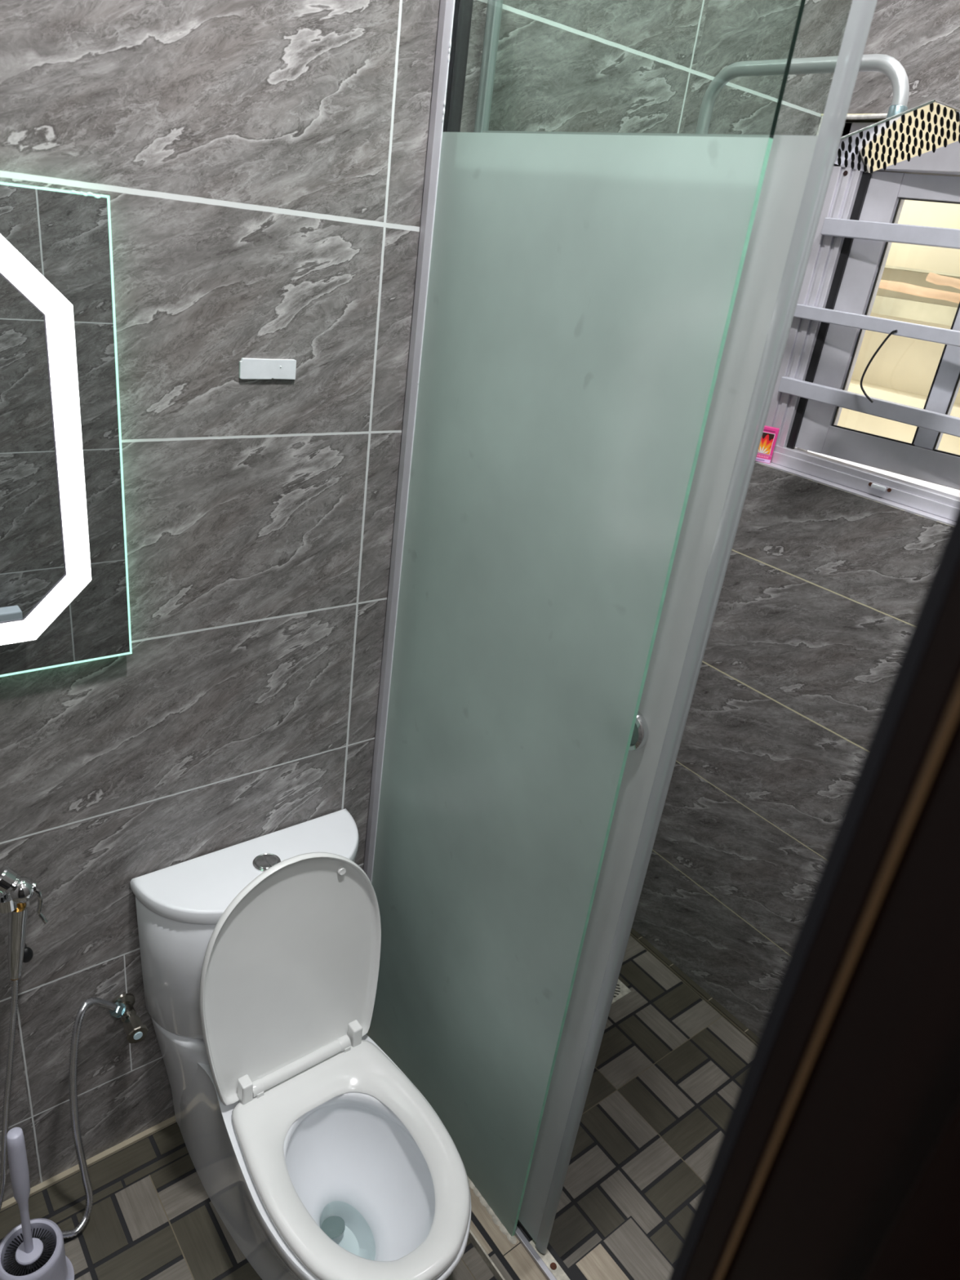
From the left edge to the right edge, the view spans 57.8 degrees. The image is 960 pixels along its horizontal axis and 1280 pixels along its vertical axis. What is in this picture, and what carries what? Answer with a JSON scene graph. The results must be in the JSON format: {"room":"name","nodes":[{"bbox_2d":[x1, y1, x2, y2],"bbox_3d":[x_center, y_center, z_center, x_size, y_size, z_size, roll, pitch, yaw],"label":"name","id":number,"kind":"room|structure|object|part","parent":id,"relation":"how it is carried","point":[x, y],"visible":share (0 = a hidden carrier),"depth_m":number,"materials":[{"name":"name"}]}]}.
{"room":"bathroom","nodes":[
{"label":"bathroom","id":0,"kind":"room"},
{"bbox_2d":[0,1122,496,1279],"bbox_3d":[0.004,1.865,0.368,4.300,0.250,3.400,-12,32,-37],"label":"floor","id":1,"kind":"structure","parent":0,"point":[153,1216],"depth_m":1.58,"materials":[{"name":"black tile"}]},
{"bbox_2d":[0,1217,74,1279],"bbox_3d":[-0.744,1.045,1.444,0.120,0.118,0.120,-12,32,-37],"label":"brush holder","id":2,"kind":"object","parent":1,"relation":"on","point":[59,1267],"visible":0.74,"depth_m":1.44,"materials":[{"name":"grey plastic"}]},
{"bbox_2d":[3,1127,54,1275],"bbox_3d":[-0.725,0.912,1.381,0.075,0.361,0.075,-12,32,-37],"label":"toilet brush","id":3,"kind":"object","parent":2,"relation":"in","point":[27,1254],"visible":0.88,"depth_m":1.39,"materials":[{"name":"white plastic"}]},
{"bbox_3d":[-0.726,0.908,1.387,0.026,0.361,0.030,-12,32,-37],"label":"brush handle","id":4,"kind":"part","parent":3,"relation":"part of","materials":[{"name":"white plastic"}]},
{"bbox_2d":[129,808,471,1279],"bbox_3d":[-0.259,0.751,1.477,0.416,0.740,0.660,-12,32,-37],"label":"toilet","id":5,"kind":"object","parent":1,"relation":"on","point":[319,1157],"visible":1,"depth_m":1.51,"materials":[{"name":"white ceramic"}]},
{"bbox_3d":[-0.375,0.410,1.530,0.416,0.028,0.167,-12,32,-37],"label":"tank lid","id":6,"kind":"part","parent":5,"relation":"part of","materials":[{"name":"white ceramic"}]},
{"bbox_3d":[-0.395,0.552,1.597,0.404,0.290,0.160,-12,32,-37],"label":"tank","id":7,"kind":"part","parent":5,"relation":"part of","materials":[{"name":"white ceramic"}]},
{"bbox_3d":[-0.317,0.564,1.497,0.339,0.436,0.073,-12,32,-37],"label":"lid","id":8,"kind":"part","parent":5,"relation":"part of","materials":[{"name":"white plastic"}]},
{"bbox_3d":[-0.319,0.760,1.558,0.158,0.022,0.022,-12,32,-37],"label":"hinge rod","id":9,"kind":"part","parent":5,"relation":"part of","materials":[{"name":"white plastic"}]},
{"bbox_3d":[-0.197,0.861,1.427,0.314,0.022,0.416,-12,32,-37],"label":"seat","id":10,"kind":"part","parent":5,"relation":"part of","materials":[{"name":"white plastic"}]},
{"bbox_2d":[0,0,849,1202],"bbox_3d":[-0.267,-0.376,1.371,2.750,3.350,0.120,-12,32,-37],"label":"wall","id":11,"kind":"structure","parent":0,"point":[260,164],"depth_m":1.30,"materials":[{"name":"grey tile"}]},
{"bbox_2d":[0,866,48,1209],"bbox_3d":[-0.825,0.692,1.365,0.298,0.775,0.079,-12,32,-37],"label":"bidet sprayer","id":12,"kind":"object","parent":11,"relation":"attached to","point":[16,891],"visible":0.99,"depth_m":1.30,"materials":[{"name":"silver metal"}]},
{"bbox_3d":[-0.695,0.453,1.311,0.039,0.138,0.030,-12,32,-37],"label":"handle","id":13,"kind":"part","parent":12,"relation":"part of","materials":[{"name":"silver metal"}]},
{"bbox_2d":[0,182,132,677],"bbox_3d":[-0.654,-0.215,1.017,0.451,0.604,0.019,-12,32,-37],"label":"led mirror","id":14,"kind":"object","parent":11,"relation":"attached to","point":[64,600],"visible":1,"depth_m":1.09,"materials":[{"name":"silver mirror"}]},
{"bbox_2d":[0,1115,176,1211],"bbox_3d":[-0.910,1.038,1.545,1.464,0.007,0.011,-12,32,-37],"label":"baseboard","id":15,"kind":"structure","parent":11,"relation":"attached to","point":[38,1188],"depth_m":1.67,"materials":[{"name":"grey tile"}]},
{"bbox_2d":[61,993,148,1238],"bbox_3d":[-0.713,0.830,1.484,0.103,0.472,0.341,24,29,30],"label":"water supply hose","id":16,"kind":"object","parent":11,"relation":"attached to","point":[122,1006],"visible":0.85,"depth_m":1.51,"materials":[{"name":"silver metal"}]},
{"bbox_3d":[-0.604,0.678,1.520,0.037,0.035,0.037,-12,32,-37],"label":"valve knob","id":17,"kind":"part","parent":16,"relation":"part of","materials":[{"name":"silver metal"}]},
{"bbox_2d":[239,357,296,379],"bbox_3d":[-0.302,-0.387,1.240,0.086,0.028,0.006,-12,32,-37],"label":"pad","id":18,"kind":"object","parent":11,"relation":"attached to","point":[249,368],"visible":1,"depth_m":1.24,"materials":[{"name":"white plastic"}]},
{"bbox_2d":[468,1186,673,1279],"bbox_3d":[0.092,1.189,1.741,0.286,0.220,1.090,-12,32,-37],"label":"floor","id":19,"kind":"structure","parent":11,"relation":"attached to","point":[627,1252],"depth_m":1.61,"materials":[{"name":"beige tile"}]},
{"bbox_2d":[515,1226,569,1279],"bbox_3d":[0.140,1.150,1.569,0.033,0.009,0.250,-12,32,-37],"label":"guide","id":20,"kind":"object","parent":19,"relation":"on","point":[544,1260],"visible":0.77,"depth_m":1.59,"materials":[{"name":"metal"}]},
{"bbox_3d":[0.160,1.162,1.557,0.023,0.004,0.200,-12,32,-37],"label":"guide plate","id":21,"kind":"part","parent":20,"relation":"part of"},
{"bbox_2d":[363,0,805,1244],"bbox_3d":[0.027,0.061,1.376,0.044,2.104,0.588,-12,32,-37],"label":"screen","id":22,"kind":"object","parent":19,"relation":"on","point":[575,295],"visible":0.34,"depth_m":1.26,"materials":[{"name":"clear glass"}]},
{"bbox_2d":[473,0,877,1251],"bbox_3d":[0.071,0.074,1.349,0.022,2.092,0.582,-12,32,-37],"label":"sliding shower door","id":23,"kind":"structure","parent":22,"relation":"attached to","point":[796,164],"depth_m":1.07,"materials":[{"name":"silver glass"}]},
{"bbox_3d":[0.206,0.121,1.186,0.001,0.042,0.042,-12,32,-37],"label":"pull dish","id":24,"kind":"part","parent":23,"relation":"part of","materials":[{"name":"silver metal"}]},
{"bbox_2d":[695,53,959,173],"bbox_3d":[0.441,-0.405,1.525,0.187,1.050,0.509,-12,32,-37],"label":"shower","id":25,"kind":"object","parent":11,"relation":"attached to","point":[904,134],"visible":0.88,"depth_m":1.25,"materials":[{"name":"silver metal"}]},
{"bbox_3d":[0.433,-0.419,1.551,0.021,1.050,0.369,-12,32,-37],"label":"arm","id":26,"kind":"part","parent":25,"relation":"part of","materials":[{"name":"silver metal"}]},
{"bbox_3d":[0.595,-0.710,1.235,0.187,0.069,0.176,-12,32,-37],"label":"head plate","id":27,"kind":"part","parent":25,"relation":"part of","materials":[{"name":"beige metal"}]},
{"bbox_2d":[548,934,755,1267],"bbox_3d":[0.397,1.199,2.021,0.867,0.142,1.091,-12,32,-37],"label":"floor","id":28,"kind":"structure","parent":0,"point":[670,1069],"depth_m":2.04,"materials":[{"name":"black tile"}]},
{"bbox_2d":[611,978,631,1004],"bbox_3d":[0.343,0.946,2.370,0.100,0.004,0.100,-12,32,-37],"label":"floor drain","id":29,"kind":"object","parent":28,"relation":"on","point":[621,990],"visible":0.3,"depth_m":2.36,"materials":[{"name":"silver metal"}]},
{"bbox_2d":[631,0,959,1037],"bbox_3d":[1.054,-0.307,1.618,0.200,3.350,1.210,-12,32,-37],"label":"wall","id":30,"kind":"structure","parent":0,"point":[824,588],"depth_m":2.02,"materials":[{"name":"grey tile"}]},
{"bbox_2d":[630,928,759,1044],"bbox_3d":[0.740,1.057,2.243,0.016,0.011,1.090,-12,32,-37],"label":"baseboard","id":31,"kind":"structure","parent":30,"relation":"attached to","point":[633,933],"depth_m":2.40,"materials":[{"name":"grey tile"}]},
{"bbox_2d":[755,113,959,525],"bbox_3d":[0.954,-0.592,1.661,0.199,0.689,0.802,-12,32,-37],"label":"window","id":32,"kind":"structure","parent":30,"relation":"in","point":[858,226],"depth_m":1.78,"materials":[{"name":"silver metal"}]},
{"bbox_2d":[748,424,779,463],"bbox_3d":[0.639,-0.444,1.966,0.054,0.078,0.017,16,26,17],"label":"box","id":33,"kind":"object","parent":32,"relation":"on","point":[770,434],"visible":0.62,"depth_m":1.96,"materials":[{"name":"pink cardboard"}]},
{"bbox_2d":[757,432,774,453],"bbox_3d":[0.637,-0.445,1.958,0.040,0.045,0.001,16,26,17],"label":"picture","id":34,"kind":"object","parent":33,"relation":"on","point":[766,446],"depth_m":1.95},
{"bbox_3d":[0.849,-0.270,1.758,0.032,0.003,0.796,-12,32,-37],"label":"sill","id":35,"kind":"part","parent":32,"relation":"part of","materials":[{"name":"silver metal"}]},
{"bbox_3d":[1.006,-0.556,1.651,0.709,0.553,0.030,27,31,35],"label":"sash","id":36,"kind":"part","parent":32,"relation":"part of","materials":[{"name":"silver metal"}]},
{"bbox_2d":[860,329,897,402],"bbox_3d":[0.790,-0.549,1.735,0.008,0.141,0.042,-12,32,-37],"label":"cable","id":37,"kind":"object","parent":32,"relation":"attached to","point":[895,331],"visible":1,"depth_m":1.75,"materials":[{"name":"black rubber"}]},
{"bbox_2d":[807,450,959,497],"bbox_3d":[0.971,-0.328,1.980,0.300,0.040,1.200,-12,32,-37],"label":"trim","id":38,"kind":"structure","parent":30,"relation":"attached to","point":[947,490],"depth_m":2.06,"materials":[{"name":"white metal"}]},
{"bbox_3d":[0.352,0.144,0.457,2.445,3.350,0.120,-12,32,-37],"label":"wall","id":39,"kind":"structure","parent":0,"visible":0},
{"bbox_2d":[668,501,959,1279],"bbox_3d":[-0.165,0.567,0.246,0.838,2.140,0.140,-12,32,-37],"label":"door","id":40,"kind":"structure","parent":39,"relation":"in","point":[837,1157],"depth_m":0.31,"materials":[{"name":"brown wood"}]},
{"label":"outside","id":41,"kind":"structure","parent":0,"visible":0},
{"bbox_3d":[1.174,-0.314,2.788,0.220,1.500,1.040,-12,32,-37],"label":"rack","id":42,"kind":"object","parent":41,"visible":0},
{"bbox_2d":[878,280,959,303],"bbox_3d":[1.268,-0.997,2.484,0.027,0.066,0.974,-12,32,-37],"label":"wooden pole","id":43,"kind":"object","parent":42,"relation":"on","point":[903,287],"visible":0.38,"depth_m":2.48,"materials":[{"name":"brown wood"}]},
{"bbox_2d":[925,272,959,288],"bbox_3d":[1.383,-0.897,2.263,0.025,0.060,0.447,-16,34,-41],"label":"wooden pole","id":44,"kind":"object","parent":42,"relation":"on","point":[935,278],"visible":1,"depth_m":2.36,"materials":[{"name":"brown wood"}]},
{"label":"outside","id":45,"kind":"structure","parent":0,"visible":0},
{"bbox_2d":[837,200,959,454],"bbox_3d":[1.529,-0.653,2.727,0.220,3.150,4.000,-12,32,-37],"label":"view outside window","id":46,"kind":"structure","parent":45,"point":[903,371],"depth_m":2.81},
{"bbox_2d":[871,265,959,325],"bbox_3d":[1.536,-0.973,2.542,0.120,0.142,4.000,-12,32,-37],"label":"trim","id":47,"kind":"structure","parent":46,"relation":"attached to","point":[884,305],"depth_m":2.68,"materials":[{"name":"beige"}]}
]}

